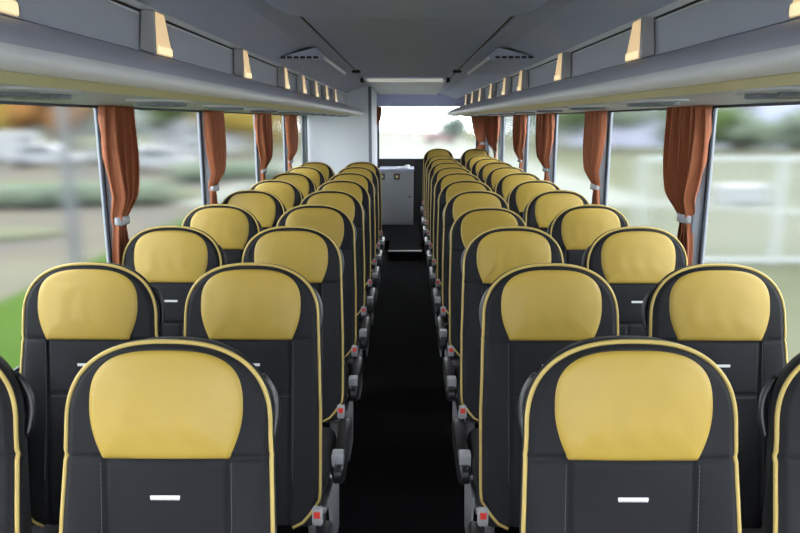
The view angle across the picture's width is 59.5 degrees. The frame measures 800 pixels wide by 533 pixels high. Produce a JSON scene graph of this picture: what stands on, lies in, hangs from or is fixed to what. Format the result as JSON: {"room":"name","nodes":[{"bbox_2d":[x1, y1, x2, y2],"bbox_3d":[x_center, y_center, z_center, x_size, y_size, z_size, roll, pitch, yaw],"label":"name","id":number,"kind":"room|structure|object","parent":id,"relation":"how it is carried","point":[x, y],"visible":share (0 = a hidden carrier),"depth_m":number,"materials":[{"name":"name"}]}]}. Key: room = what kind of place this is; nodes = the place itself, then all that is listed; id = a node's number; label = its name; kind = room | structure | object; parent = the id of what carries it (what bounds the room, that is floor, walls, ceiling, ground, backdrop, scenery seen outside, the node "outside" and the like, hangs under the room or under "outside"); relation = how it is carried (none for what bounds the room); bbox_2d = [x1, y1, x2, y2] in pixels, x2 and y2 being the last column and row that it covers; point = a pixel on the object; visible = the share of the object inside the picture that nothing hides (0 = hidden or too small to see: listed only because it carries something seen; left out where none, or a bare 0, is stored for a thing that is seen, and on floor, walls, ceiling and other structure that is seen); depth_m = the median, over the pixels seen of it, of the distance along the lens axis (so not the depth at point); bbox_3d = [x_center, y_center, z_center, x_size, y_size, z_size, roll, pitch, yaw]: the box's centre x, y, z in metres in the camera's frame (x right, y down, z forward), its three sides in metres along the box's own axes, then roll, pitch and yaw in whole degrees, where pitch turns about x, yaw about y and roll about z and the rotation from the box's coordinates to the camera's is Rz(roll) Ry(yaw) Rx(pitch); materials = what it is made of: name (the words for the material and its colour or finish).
{"room":"vehicle interior","nodes":[
{"label":"vehicle interior","id":0,"kind":"room"},
{"bbox_2d":[0,100,285,532],"bbox_3d":[-1.229,-0.329,4.514,0.050,2.100,13.350,0,12,1],"label":"wall","id":1,"kind":"structure","parent":0,"point":[47,528],"depth_m":2.43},
{"bbox_2d":[0,101,112,373],"bbox_3d":[-1.250,-0.089,2.262,0.013,0.870,1.442,0,12,1],"label":"window","id":2,"kind":"structure","parent":1,"relation":"in","point":[54,205],"depth_m":2.44,"materials":[{"name":"clear glass"}]},
{"bbox_2d":[104,165,112,260],"bbox_3d":[-1.232,-0.245,3.011,0.072,0.870,0.088,0,12,1],"label":"trim","id":3,"kind":"structure","parent":1,"relation":"attached to","point":[109,196],"depth_m":2.96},
{"bbox_2d":[98,105,139,264],"bbox_3d":[-1.167,-0.302,2.947,0.104,0.728,0.273,0,12,1],"label":"curtain","id":4,"kind":"object","parent":1,"relation":"hanging from","point":[119,143],"visible":0.81,"depth_m":2.89,"materials":[{"name":"brown fabric"}]},
{"bbox_2d":[127,107,205,240],"bbox_3d":[-1.237,-0.393,3.720,0.013,0.870,1.362,0,12,1],"label":"window","id":5,"kind":"structure","parent":1,"relation":"in","point":[170,145],"depth_m":3.71,"materials":[{"name":"clear glass"}]},
{"bbox_2d":[201,111,210,204],"bbox_3d":[-1.219,-0.541,4.430,0.072,0.870,0.088,0,12,1],"label":"trim","id":6,"kind":"structure","parent":1,"relation":"attached to","point":[207,173],"depth_m":4.37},
{"bbox_2d":[203,110,225,203],"bbox_3d":[-1.156,-0.600,4.377,0.102,0.728,0.344,0,12,1],"label":"curtain","id":7,"kind":"object","parent":1,"relation":"hanging from","point":[214,122],"visible":0.79,"depth_m":4.30,"materials":[{"name":"brown fabric"}]},
{"bbox_2d":[216,112,258,203],"bbox_3d":[-1.223,-0.706,5.223,0.013,0.870,1.532,0,12,1],"label":"window","id":8,"kind":"structure","parent":1,"relation":"in","point":[241,172],"depth_m":5.31,"materials":[{"name":"clear glass"}]},
{"bbox_2d":[254,113,272,180],"bbox_3d":[-1.139,-0.912,5.869,0.103,0.728,0.466,0,12,1],"label":"curtain","id":9,"kind":"object","parent":1,"relation":"hanging from","point":[262,122],"visible":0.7,"depth_m":5.78,"materials":[{"name":"brown fabric"}]},
{"bbox_2d":[265,114,285,179],"bbox_3d":[-1.209,-1.015,6.701,0.013,0.870,1.312,0,12,1],"label":"window","id":10,"kind":"structure","parent":1,"relation":"in","point":[277,165],"depth_m":6.88,"materials":[{"name":"clear glass"}]},
{"bbox_2d":[285,114,297,169],"bbox_3d":[-1.126,-1.199,7.246,0.104,0.728,0.560,0,12,1],"label":"curtain","id":11,"kind":"object","parent":1,"relation":"hanging from","point":[291,126],"visible":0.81,"depth_m":7.15,"materials":[{"name":"brown fabric"}]},
{"bbox_2d":[292,115,303,167],"bbox_3d":[-1.197,-1.289,8.018,0.013,0.870,1.202,0,12,1],"label":"window","id":12,"kind":"structure","parent":1,"relation":"in","point":[298,159],"depth_m":8.29,"materials":[{"name":"clear glass"}]},
{"bbox_2d":[303,115,307,162],"bbox_3d":[-1.179,-1.421,8.649,0.072,0.870,0.088,0,12,1],"label":"trim","id":13,"kind":"structure","parent":1,"relation":"attached to","point":[305,138],"depth_m":8.58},
{"bbox_2d":[136,0,369,92],"bbox_3d":[-0.578,-1.055,3.177,0.313,0.129,11.040,0,12,1],"label":"ceiling","id":14,"kind":"structure","parent":0,"point":[255,26],"depth_m":2.89,"materials":[{"name":"plastic"}]},
{"bbox_2d":[0,0,364,116],"bbox_3d":[-0.841,-0.925,3.498,0.722,0.297,10.410,0,12,1],"label":"luggage rack","id":15,"kind":"object","parent":14,"relation":"attached to","point":[86,52],"visible":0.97,"depth_m":1.64,"materials":[{"name":"grey plastic"}]},
{"bbox_2d":[0,0,18,17],"bbox_3d":[-0.699,-0.490,1.171,0.053,0.124,0.136,0,12,1],"label":"lamp","id":16,"kind":"object","parent":15,"relation":"attached to","point":[10,8],"visible":1,"depth_m":1.21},
{"bbox_2d":[140,9,172,57],"bbox_3d":[-0.691,-0.659,1.984,0.053,0.124,0.136,0,12,1],"label":"lamp","id":17,"kind":"object","parent":15,"relation":"attached to","point":[154,39],"visible":1,"depth_m":1.93,"materials":[{"name":"plastic"}]},
{"bbox_2d":[155,12,172,56],"bbox_3d":[-0.677,-0.657,1.984,0.024,0.115,0.122,0,12,1],"label":"diffuser","id":18,"kind":"object","parent":17,"relation":"attached to","point":[162,44],"depth_m":1.97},
{"bbox_2d":[234,48,251,78],"bbox_3d":[-0.681,-0.877,3.031,0.053,0.124,0.136,0,12,1],"label":"lamp","id":19,"kind":"object","parent":15,"relation":"attached to","point":[241,61],"visible":1,"depth_m":2.98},
{"bbox_2d":[243,50,251,78],"bbox_3d":[-0.667,-0.876,3.031,0.024,0.115,0.122,0,12,1],"label":"diffuser","id":20,"kind":"object","parent":19,"relation":"attached to","point":[247,74],"depth_m":3.01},
{"bbox_2d":[277,66,289,88],"bbox_3d":[-0.672,-1.088,4.039,0.053,0.124,0.136,0,12,1],"label":"lamp","id":21,"kind":"object","parent":15,"relation":"attached to","point":[282,75],"visible":1,"depth_m":3.99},
{"bbox_2d":[284,68,289,88],"bbox_3d":[-0.658,-1.086,4.040,0.024,0.115,0.122,0,12,1],"label":"diffuser","id":22,"kind":"object","parent":21,"relation":"attached to","point":[286,82],"depth_m":4.01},
{"bbox_2d":[296,74,306,93],"bbox_3d":[-0.666,-1.233,4.734,0.053,0.124,0.136,0,12,1],"label":"lamp","id":23,"kind":"object","parent":15,"relation":"attached to","point":[301,87],"visible":1,"depth_m":4.68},
{"bbox_2d":[302,75,306,92],"bbox_3d":[-0.651,-1.231,4.734,0.024,0.115,0.122,0,12,1],"label":"diffuser","id":24,"kind":"object","parent":23,"relation":"attached to","point":[304,90],"depth_m":4.69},
{"bbox_2d":[310,80,318,96],"bbox_3d":[-0.659,-1.372,5.400,0.053,0.124,0.136,0,12,1],"label":"lamp","id":25,"kind":"object","parent":15,"relation":"attached to","point":[313,84],"visible":1,"depth_m":5.35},
{"bbox_2d":[321,85,328,99],"bbox_3d":[-0.653,-1.517,6.095,0.053,0.124,0.136,0,12,1],"label":"lamp","id":26,"kind":"object","parent":15,"relation":"attached to","point":[324,92],"visible":0.99,"depth_m":6.04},
{"bbox_2d":[275,48,345,74],"bbox_3d":[-0.544,-1.295,4.457,0.297,0.068,1.256,0,12,1],"label":"ceiling vent","id":27,"kind":"object","parent":14,"relation":"in","point":[310,61],"visible":1,"depth_m":4.08,"materials":[{"name":"plastic"}]},
{"bbox_2d":[306,85,376,174],"bbox_3d":[-0.761,-1.442,9.891,0.787,2.085,2.240,0,12,1],"label":"wall","id":28,"kind":"structure","parent":0,"point":[337,142],"depth_m":8.72,"materials":[{"name":"plastic"}]},
{"bbox_2d":[368,86,371,162],"bbox_3d":[-0.370,-1.202,8.799,0.038,2.060,0.040,0,12,1],"label":"trim","id":29,"kind":"structure","parent":28,"relation":"attached to","point":[369,87],"depth_m":8.65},
{"bbox_2d":[277,247,518,532],"bbox_3d":[0.041,0.726,4.748,2.590,0.060,13.400,0,12,1],"label":"floor","id":30,"kind":"structure","parent":0,"point":[401,477],"depth_m":3.81,"materials":[{"name":"black carpet"}]},
{"bbox_2d":[0,356,36,532],"bbox_3d":[-0.993,0.803,1.250,0.444,1.218,0.728,0,12,1],"label":"seat","id":31,"kind":"object","parent":30,"relation":"on","point":[17,422],"visible":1,"depth_m":1.42,"materials":[{"name":"grey fabric"}]},
{"bbox_2d":[19,262,165,527],"bbox_3d":[-0.973,0.644,2.013,0.444,1.218,0.727,0,12,1],"label":"seat","id":32,"kind":"object","parent":30,"relation":"on","point":[72,313],"visible":0.52,"depth_m":2.17,"materials":[{"name":"grey fabric"}]},
{"bbox_2d":[59,336,279,532],"bbox_3d":[-0.457,0.804,1.247,0.481,1.217,0.735,0,12,1],"label":"seat","id":33,"kind":"object","parent":30,"relation":"on","point":[166,434],"visible":1,"depth_m":1.41,"materials":[{"name":"grey fabric"}]},
{"bbox_2d":[122,226,226,336],"bbox_3d":[-0.966,0.484,2.779,0.444,1.217,0.732,0,12,1],"label":"seat","id":34,"kind":"object","parent":30,"relation":"on","point":[171,259],"visible":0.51,"depth_m":2.94,"materials":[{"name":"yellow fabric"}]},
{"bbox_2d":[182,204,262,263],"bbox_3d":[-0.959,0.325,3.544,0.444,1.216,0.735,0,12,1],"label":"seat","id":35,"kind":"object","parent":30,"relation":"on","point":[232,227],"visible":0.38,"depth_m":3.70,"materials":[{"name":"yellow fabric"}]},
{"bbox_2d":[222,190,286,229],"bbox_3d":[-0.952,0.166,4.307,0.444,1.217,0.733,0,12,1],"label":"seat","id":36,"kind":"object","parent":30,"relation":"on","point":[267,208],"visible":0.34,"depth_m":4.46,"materials":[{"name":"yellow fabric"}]},
{"bbox_2d":[184,263,332,532],"bbox_3d":[-0.450,0.644,2.014,0.481,1.216,0.741,0,12,1],"label":"seat","id":37,"kind":"object","parent":30,"relation":"on","point":[269,313],"visible":0.69,"depth_m":2.17,"materials":[{"name":"grey fabric"}]},
{"bbox_2d":[249,180,303,209],"bbox_3d":[-0.945,0.007,5.067,0.444,1.218,0.727,0,12,1],"label":"seat","id":38,"kind":"object","parent":30,"relation":"on","point":[289,194],"visible":0.23,"depth_m":5.22,"materials":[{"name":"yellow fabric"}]},
{"bbox_2d":[271,172,316,197],"bbox_3d":[-0.938,-0.153,5.838,0.444,1.215,0.741,0,12,1],"label":"seat","id":39,"kind":"object","parent":30,"relation":"on","point":[305,184],"visible":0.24,"depth_m":6.00,"materials":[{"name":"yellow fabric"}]},
{"bbox_2d":[242,226,351,532],"bbox_3d":[-0.443,0.485,2.776,0.481,1.216,0.739,0,12,1],"label":"seat","id":40,"kind":"object","parent":30,"relation":"on","point":[312,253],"visible":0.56,"depth_m":2.93,"materials":[{"name":"grey fabric"}]},
{"bbox_2d":[287,166,326,188],"bbox_3d":[-0.931,-0.312,6.596,0.444,1.217,0.730,0,12,1],"label":"seat","id":41,"kind":"object","parent":30,"relation":"on","point":[315,174],"visible":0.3,"depth_m":6.75,"materials":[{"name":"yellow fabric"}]},
{"bbox_2d":[300,162,334,181],"bbox_3d":[-0.924,-0.471,7.366,0.444,1.215,0.743,0,12,1],"label":"seat","id":42,"kind":"object","parent":30,"relation":"on","point":[324,168],"visible":0.2,"depth_m":7.53,"materials":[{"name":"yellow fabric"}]},
{"bbox_2d":[276,204,362,460],"bbox_3d":[-0.436,0.326,3.536,0.481,1.218,0.730,0,12,1],"label":"seat","id":43,"kind":"object","parent":30,"relation":"on","point":[333,221],"visible":0.37,"depth_m":3.69,"materials":[{"name":"grey fabric"}]},
{"bbox_2d":[300,190,369,398],"bbox_3d":[-0.429,0.167,4.299,0.481,1.218,0.730,0,12,1],"label":"seat","id":44,"kind":"object","parent":30,"relation":"on","point":[347,202],"visible":0.24,"depth_m":4.46,"materials":[{"name":"grey fabric"}]},
{"bbox_2d":[316,180,375,356],"bbox_3d":[-0.422,0.007,5.063,0.481,1.218,0.730,0,12,1],"label":"seat","id":45,"kind":"object","parent":30,"relation":"on","point":[359,191],"visible":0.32,"depth_m":5.22,"materials":[{"name":"grey fabric"}]},
{"bbox_2d":[329,172,379,324],"bbox_3d":[-0.415,-0.152,5.830,0.481,1.217,0.737,0,12,1],"label":"seat","id":46,"kind":"object","parent":30,"relation":"on","point":[360,178],"visible":0.28,"depth_m":5.99,"materials":[{"name":"grey fabric"}]},
{"bbox_2d":[337,166,382,300],"bbox_3d":[-0.407,-0.311,6.590,0.481,1.218,0.731,0,12,1],"label":"seat","id":47,"kind":"object","parent":30,"relation":"on","point":[368,172],"visible":0.24,"depth_m":6.75,"materials":[{"name":"grey fabric"}]},
{"bbox_2d":[345,162,384,281],"bbox_3d":[-0.400,-0.470,7.359,0.481,1.216,0.740,0,12,1],"label":"seat","id":48,"kind":"object","parent":30,"relation":"on","point":[374,168],"visible":0.19,"depth_m":7.52,"materials":[{"name":"grey fabric"}]},
{"bbox_2d":[421,155,454,252],"bbox_3d":[0.513,-0.787,8.878,0.481,1.216,0.741,0,12,1],"label":"seat","id":49,"kind":"object","parent":30,"relation":"on","point":[432,158],"visible":0.18,"depth_m":9.04,"materials":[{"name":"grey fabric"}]},
{"bbox_2d":[423,158,459,240],"bbox_3d":[0.506,-0.628,8.109,0.481,1.218,0.730,0,12,1],"label":"seat","id":50,"kind":"object","parent":30,"relation":"on","point":[439,160],"visible":0.23,"depth_m":8.27,"materials":[{"name":"grey fabric"}]},
{"bbox_2d":[424,162,464,254],"bbox_3d":[0.499,-0.469,7.350,0.481,1.216,0.739,0,12,1],"label":"seat","id":51,"kind":"object","parent":30,"relation":"on","point":[438,166],"visible":0.2,"depth_m":7.51,"materials":[{"name":"grey fabric"}]},
{"bbox_2d":[426,166,471,301],"bbox_3d":[0.492,-0.309,6.587,0.481,1.216,0.741,0,12,1],"label":"seat","id":52,"kind":"object","parent":30,"relation":"on","point":[439,173],"visible":0.17,"depth_m":6.75,"materials":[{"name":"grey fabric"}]},
{"bbox_2d":[429,172,480,325],"bbox_3d":[0.485,-0.150,5.819,0.481,1.218,0.732,0,12,1],"label":"seat","id":53,"kind":"object","parent":30,"relation":"on","point":[448,178],"visible":0.25,"depth_m":5.98,"materials":[{"name":"grey fabric"}]},
{"bbox_2d":[432,180,491,356],"bbox_3d":[0.478,0.009,5.057,0.481,1.217,0.735,0,12,1],"label":"seat","id":54,"kind":"object","parent":30,"relation":"on","point":[454,187],"visible":0.27,"depth_m":5.22,"materials":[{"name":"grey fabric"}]},
{"bbox_2d":[437,190,508,370],"bbox_3d":[0.471,0.168,4.292,0.481,1.218,0.732,0,12,1],"label":"seat","id":55,"kind":"object","parent":30,"relation":"on","point":[463,201],"visible":0.32,"depth_m":4.45,"materials":[{"name":"grey fabric"}]},
{"bbox_2d":[465,155,492,170],"bbox_3d":[1.053,-0.786,8.871,0.444,1.217,0.733,0,12,1],"label":"seat","id":56,"kind":"object","parent":30,"relation":"on","point":[471,160],"visible":0.16,"depth_m":9.04,"materials":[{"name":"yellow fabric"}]},
{"bbox_2d":[443,207,526,448],"bbox_3d":[0.464,0.331,3.579,0.482,1.192,0.829,0,12,1],"label":"seat","id":57,"kind":"object","parent":30,"relation":"on","point":[472,222],"visible":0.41,"depth_m":3.76,"materials":[{"name":"grey fabric"}]},
{"bbox_2d":[470,158,501,175],"bbox_3d":[1.046,-0.627,8.105,0.444,1.217,0.729,0,12,1],"label":"seat","id":58,"kind":"object","parent":30,"relation":"on","point":[477,164],"visible":0.18,"depth_m":8.27,"materials":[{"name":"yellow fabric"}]},
{"bbox_2d":[476,162,512,182],"bbox_3d":[1.039,-0.468,7.340,0.444,1.218,0.727,0,12,1],"label":"seat","id":59,"kind":"object","parent":30,"relation":"on","point":[486,168],"visible":0.14,"depth_m":7.50,"materials":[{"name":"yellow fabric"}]},
{"bbox_2d":[484,166,523,191],"bbox_3d":[1.032,-0.308,6.580,0.444,1.217,0.732,0,12,1],"label":"seat","id":60,"kind":"object","parent":30,"relation":"on","point":[494,175],"visible":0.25,"depth_m":6.74,"materials":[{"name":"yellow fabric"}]},
{"bbox_2d":[452,226,563,532],"bbox_3d":[0.457,0.487,2.764,0.481,1.218,0.730,0,12,1],"label":"seat","id":61,"kind":"object","parent":30,"relation":"on","point":[493,252],"visible":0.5,"depth_m":2.92,"materials":[{"name":"grey fabric"}]},
{"bbox_2d":[494,172,540,200],"bbox_3d":[1.025,-0.149,5.818,0.444,1.216,0.736,0,12,1],"label":"seat","id":62,"kind":"object","parent":30,"relation":"on","point":[505,184],"visible":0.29,"depth_m":5.98,"materials":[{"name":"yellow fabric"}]},
{"bbox_2d":[506,180,560,219],"bbox_3d":[1.018,0.010,5.057,0.444,1.215,0.740,0,12,1],"label":"seat","id":63,"kind":"object","parent":30,"relation":"on","point":[520,195],"visible":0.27,"depth_m":5.22,"materials":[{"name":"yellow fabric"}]},
{"bbox_2d":[468,263,618,532],"bbox_3d":[0.449,0.646,2.004,0.481,1.217,0.736,0,12,1],"label":"seat","id":64,"kind":"object","parent":30,"relation":"on","point":[529,313],"visible":0.6,"depth_m":2.16,"materials":[{"name":"grey fabric"}]},
{"bbox_2d":[523,190,588,232],"bbox_3d":[1.011,0.170,4.287,0.444,1.218,0.728,0,12,1],"label":"seat","id":65,"kind":"object","parent":30,"relation":"on","point":[545,206],"visible":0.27,"depth_m":4.44,"materials":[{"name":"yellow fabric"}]},
{"bbox_2d":[547,204,628,266],"bbox_3d":[1.004,0.329,3.525,0.444,1.217,0.731,0,12,1],"label":"seat","id":66,"kind":"object","parent":30,"relation":"on","point":[574,229],"visible":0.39,"depth_m":3.68,"materials":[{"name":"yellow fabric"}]},
{"bbox_2d":[517,335,741,532],"bbox_3d":[0.442,0.800,1.228,0.481,1.221,0.715,0,12,1],"label":"seat","id":67,"kind":"object","parent":30,"relation":"on","point":[620,433],"visible":1,"depth_m":1.38,"materials":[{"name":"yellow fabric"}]},
{"bbox_2d":[582,226,687,335],"bbox_3d":[0.997,0.488,2.767,0.444,1.215,0.741,0,12,1],"label":"seat","id":68,"kind":"object","parent":30,"relation":"on","point":[633,260],"visible":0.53,"depth_m":2.93,"materials":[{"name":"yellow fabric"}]},
{"bbox_2d":[641,263,787,527],"bbox_3d":[0.990,0.647,2.004,0.444,1.214,0.743,0,12,1],"label":"seat","id":69,"kind":"object","parent":30,"relation":"on","point":[734,315],"visible":0.6,"depth_m":2.17,"materials":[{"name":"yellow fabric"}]},
{"bbox_2d":[757,353,799,532],"bbox_3d":[0.970,0.806,1.237,0.444,1.216,0.736,0,12,1],"label":"seat","id":70,"kind":"object","parent":30,"relation":"on","point":[781,498],"visible":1,"depth_m":1.41,"materials":[{"name":"grey fabric"}]},
{"bbox_2d":[379,219,421,260],"bbox_3d":[-0.045,-0.417,9.787,0.635,0.120,2.850,0,12,1],"label":"step","id":71,"kind":"structure","parent":0,"point":[397,237],"depth_m":9.13,"materials":[{"name":"black carpet"}]},
{"bbox_2d":[379,165,413,224],"bbox_3d":[-0.051,-1.109,10.649,0.525,0.884,0.560,0,12,1],"label":"base cabinet","id":72,"kind":"object","parent":71,"relation":"on","point":[397,181],"visible":0.84,"depth_m":10.39,"materials":[{"name":"metal"}]},
{"bbox_2d":[379,166,413,170],"bbox_3d":[-0.051,-1.478,10.577,0.525,0.035,0.550,0,12,1],"label":"countertop","id":73,"kind":"structure","parent":72,"relation":"on","point":[382,168],"depth_m":10.35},
{"bbox_2d":[303,17,509,94],"bbox_3d":[0.053,-1.315,4.246,0.895,0.070,13.250,0,12,1],"label":"ceiling","id":74,"kind":"structure","parent":0,"point":[376,47],"depth_m":4.00,"materials":[{"name":"plastic"}]},
{"bbox_2d":[360,77,449,82],"bbox_3d":[0.052,-1.900,7.136,0.906,0.045,0.172,0,12,1],"label":"light bar","id":75,"kind":"object","parent":74,"relation":"attached to","point":[368,79],"visible":0.99,"depth_m":7.06,"materials":[{"name":"white plastic"}]},
{"bbox_2d":[367,79,442,81],"bbox_3d":[0.052,-1.890,7.108,0.770,0.028,0.112,0,12,1],"label":"diffuser","id":76,"kind":"object","parent":75,"relation":"attached to","point":[368,80],"depth_m":7.05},
{"bbox_2d":[265,0,548,17],"bbox_3d":[0.003,-0.477,0.273,0.960,0.028,5.130,0,12,1],"label":"ceiling hatch","id":77,"kind":"object","parent":74,"relation":"attached to","point":[303,8],"visible":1,"depth_m":2.54,"materials":[{"name":"plastic"}]},
{"bbox_2d":[375,90,464,106],"bbox_3d":[0.453,-2.589,10.798,1.785,0.240,0.155,0,12,1],"label":"wall","id":78,"kind":"structure","parent":0,"point":[439,100],"depth_m":10.74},
{"bbox_2d":[471,116,485,149],"bbox_3d":[1.211,-2.104,10.809,0.276,0.705,0.081,0,12,1],"label":"curtain","id":79,"kind":"object","parent":78,"relation":"hanging from","point":[478,122],"visible":0.7,"depth_m":10.80,"materials":[{"name":"brown fabric"}]},
{"bbox_2d":[419,223,424,246],"bbox_3d":[0.812,-0.479,10.256,1.050,0.050,1.890,0,12,1],"label":"floor","id":80,"kind":"structure","parent":0,"point":[420,225],"depth_m":9.95,"materials":[{"name":"black carpet"}]},
{"bbox_2d":[420,148,452,219],"bbox_3d":[0.520,-0.995,9.628,0.481,1.217,0.735,0,12,1],"label":"seat","id":81,"kind":"object","parent":80,"relation":"on","point":[438,151],"visible":0.23,"depth_m":9.78,"materials":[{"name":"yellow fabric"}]},
{"bbox_2d":[460,149,489,166],"bbox_3d":[1.060,-0.994,9.626,0.444,1.216,0.736,0,12,1],"label":"seat","id":82,"kind":"object","parent":80,"relation":"on","point":[467,154],"visible":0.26,"depth_m":9.79,"materials":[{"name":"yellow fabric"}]},
{"bbox_2d":[378,141,478,223],"bbox_3d":[0.101,-1.687,11.027,2.590,2.100,0.080,0,12,1],"label":"wall","id":83,"kind":"structure","parent":0,"point":[418,164],"depth_m":11.04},
{"bbox_2d":[378,107,476,159],"bbox_3d":[0.431,-2.080,10.930,1.540,0.810,0.065,0,12,1],"label":"window","id":84,"kind":"structure","parent":83,"relation":"in","point":[404,133],"depth_m":10.93,"materials":[{"name":"clear glass"}]},
{"bbox_2d":[438,0,677,98],"bbox_3d":[0.649,-1.282,4.262,0.313,0.129,13.280,0,12,1],"label":"ceiling","id":85,"kind":"structure","parent":0,"point":[555,27],"depth_m":2.92,"materials":[{"name":"plastic"}]},
{"bbox_2d":[467,47,538,74],"bbox_3d":[0.628,-1.293,4.446,0.297,0.068,1.256,0,12,1],"label":"ceiling vent","id":86,"kind":"object","parent":85,"relation":"in","point":[500,61],"visible":0.99,"depth_m":4.06,"materials":[{"name":"plastic"}]},
{"bbox_2d":[447,0,799,116],"bbox_3d":[0.908,-0.958,3.653,0.722,0.297,10.760,0,12,1],"label":"luggage rack","id":87,"kind":"object","parent":85,"relation":"attached to","point":[708,52],"visible":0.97,"depth_m":1.71,"materials":[{"name":"grey plastic"}]},
{"bbox_2d":[488,83,496,98],"bbox_3d":[0.764,-1.451,5.779,0.053,0.124,0.136,0,12,1],"label":"lamp","id":88,"kind":"object","parent":87,"relation":"attached to","point":[493,87],"visible":1,"depth_m":5.73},
{"bbox_2d":[502,77,510,94],"bbox_3d":[0.757,-1.283,4.976,0.053,0.124,0.136,0,12,1],"label":"lamp","id":89,"kind":"object","parent":87,"relation":"attached to","point":[506,89],"visible":0.99,"depth_m":4.92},
{"bbox_2d":[517,69,528,90],"bbox_3d":[0.750,-1.136,4.271,0.053,0.124,0.136,0,12,1],"label":"lamp","id":90,"kind":"object","parent":87,"relation":"attached to","point":[523,83],"visible":1,"depth_m":4.22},
{"bbox_2d":[517,71,521,90],"bbox_3d":[0.737,-1.135,4.272,0.022,0.115,0.122,0,12,1],"label":"diffuser","id":91,"kind":"object","parent":90,"relation":"attached to","point":[519,88],"depth_m":4.25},
{"bbox_2d":[554,52,570,80],"bbox_3d":[0.740,-0.910,3.185,0.053,0.124,0.136,0,12,1],"label":"lamp","id":92,"kind":"object","parent":87,"relation":"attached to","point":[563,68],"visible":1,"depth_m":3.13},
{"bbox_2d":[554,53,561,80],"bbox_3d":[0.727,-0.908,3.185,0.022,0.115,0.122,0,12,1],"label":"diffuser","id":93,"kind":"object","parent":92,"relation":"attached to","point":[558,74],"depth_m":3.17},
{"bbox_2d":[625,17,654,62],"bbox_3d":[0.730,-0.689,2.128,0.053,0.124,0.136,0,12,1],"label":"lamp","id":94,"kind":"object","parent":87,"relation":"attached to","point":[641,45],"visible":1,"depth_m":2.08,"materials":[{"name":"plastic"}]},
{"bbox_2d":[625,19,640,61],"bbox_3d":[0.716,-0.688,2.128,0.024,0.115,0.122,0,12,1],"label":"diffuser","id":95,"kind":"object","parent":94,"relation":"attached to","point":[634,47],"depth_m":2.11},
{"bbox_2d":[789,0,799,18],"bbox_3d":[0.722,-0.493,1.188,0.053,0.124,0.136,0,12,1],"label":"lamp","id":96,"kind":"object","parent":87,"relation":"attached to","point":[794,12],"visible":1,"depth_m":1.24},
{"bbox_2d":[491,101,797,532],"bbox_3d":[1.311,-0.324,4.492,0.050,2.100,13.350,0,12,1],"label":"wall","id":97,"kind":"structure","parent":0,"point":[744,530],"depth_m":2.54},
{"bbox_2d":[485,116,499,158],"bbox_3d":[1.280,-1.711,9.700,0.103,0.728,1.251,0,12,1],"label":"curtain","id":98,"kind":"object","parent":97,"relation":"hanging from","point":[492,123],"visible":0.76,"depth_m":9.50,"materials":[{"name":"brown fabric"}]},
{"bbox_2d":[498,116,502,160],"bbox_3d":[1.344,-1.551,9.273,0.072,0.870,0.088,0,12,1],"label":"trim","id":99,"kind":"structure","parent":97,"relation":"attached to","point":[501,117],"depth_m":9.20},
{"bbox_2d":[502,115,518,167],"bbox_3d":[1.347,-1.362,8.367,0.013,0.870,1.762,0,12,1],"label":"window","id":100,"kind":"structure","parent":97,"relation":"in","point":[509,156],"depth_m":8.69,"materials":[{"name":"clear glass"}]},
{"bbox_2d":[513,115,526,169],"bbox_3d":[1.262,-1.237,7.430,0.098,0.728,0.652,0,12,1],"label":"curtain","id":101,"kind":"object","parent":97,"relation":"hanging from","point":[519,121],"visible":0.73,"depth_m":7.27,"materials":[{"name":"brown fabric"}]},
{"bbox_2d":[525,114,543,179],"bbox_3d":[1.333,-1.027,6.762,0.013,0.870,1.342,0,12,1],"label":"window","id":102,"kind":"structure","parent":97,"relation":"in","point":[533,165],"depth_m":7.04,"materials":[{"name":"clear glass"}]},
{"bbox_2d":[535,113,554,180],"bbox_3d":[1.249,-0.954,6.070,0.095,0.728,0.572,0,12,1],"label":"curtain","id":103,"kind":"object","parent":97,"relation":"hanging from","point":[545,122],"visible":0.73,"depth_m":5.93,"materials":[{"name":"brown fabric"}]},
{"bbox_2d":[548,113,558,182],"bbox_3d":[1.315,-0.881,6.062,0.072,0.870,0.088,0,12,1],"label":"trim","id":104,"kind":"structure","parent":97,"relation":"attached to","point":[551,158],"depth_m":6.01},
{"bbox_2d":[553,112,592,203],"bbox_3d":[1.319,-0.718,5.279,0.013,0.870,1.512,0,12,1],"label":"window","id":105,"kind":"structure","parent":97,"relation":"in","point":[569,174],"depth_m":5.41,"materials":[{"name":"clear glass"}]},
{"bbox_2d":[583,111,606,204],"bbox_3d":[1.237,-0.616,4.452,0.102,0.728,0.386,0,12,1],"label":"curtain","id":106,"kind":"object","parent":97,"relation":"hanging from","point":[595,123],"visible":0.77,"depth_m":4.37,"materials":[{"name":"brown fabric"}]},
{"bbox_2d":[599,111,612,204],"bbox_3d":[1.300,-0.555,4.496,0.072,0.870,0.088,0,12,1],"label":"trim","id":107,"kind":"structure","parent":97,"relation":"attached to","point":[602,170],"depth_m":4.44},
{"bbox_2d":[604,108,678,237],"bbox_3d":[1.305,-0.402,3.762,0.013,0.870,1.412,0,12,1],"label":"window","id":108,"kind":"structure","parent":97,"relation":"in","point":[634,184],"depth_m":3.82,"materials":[{"name":"clear glass"}]},
{"bbox_2d":[663,105,712,265],"bbox_3d":[1.222,-0.318,3.024,0.099,0.728,0.382,0,12,1],"label":"curtain","id":109,"kind":"object","parent":97,"relation":"hanging from","point":[688,129],"visible":0.84,"depth_m":2.96,"materials":[{"name":"brown fabric"}]},
{"bbox_2d":[691,143,708,264],"bbox_3d":[1.286,-0.248,3.027,0.072,0.870,0.088,0,12,1],"label":"trim","id":110,"kind":"structure","parent":97,"relation":"attached to","point":[696,221],"depth_m":2.99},
{"bbox_2d":[698,101,799,361],"bbox_3d":[1.291,-0.091,2.274,0.013,0.870,1.452,0,12,1],"label":"window","id":111,"kind":"structure","parent":97,"relation":"in","point":[751,214],"depth_m":2.52,"materials":[{"name":"clear glass"}]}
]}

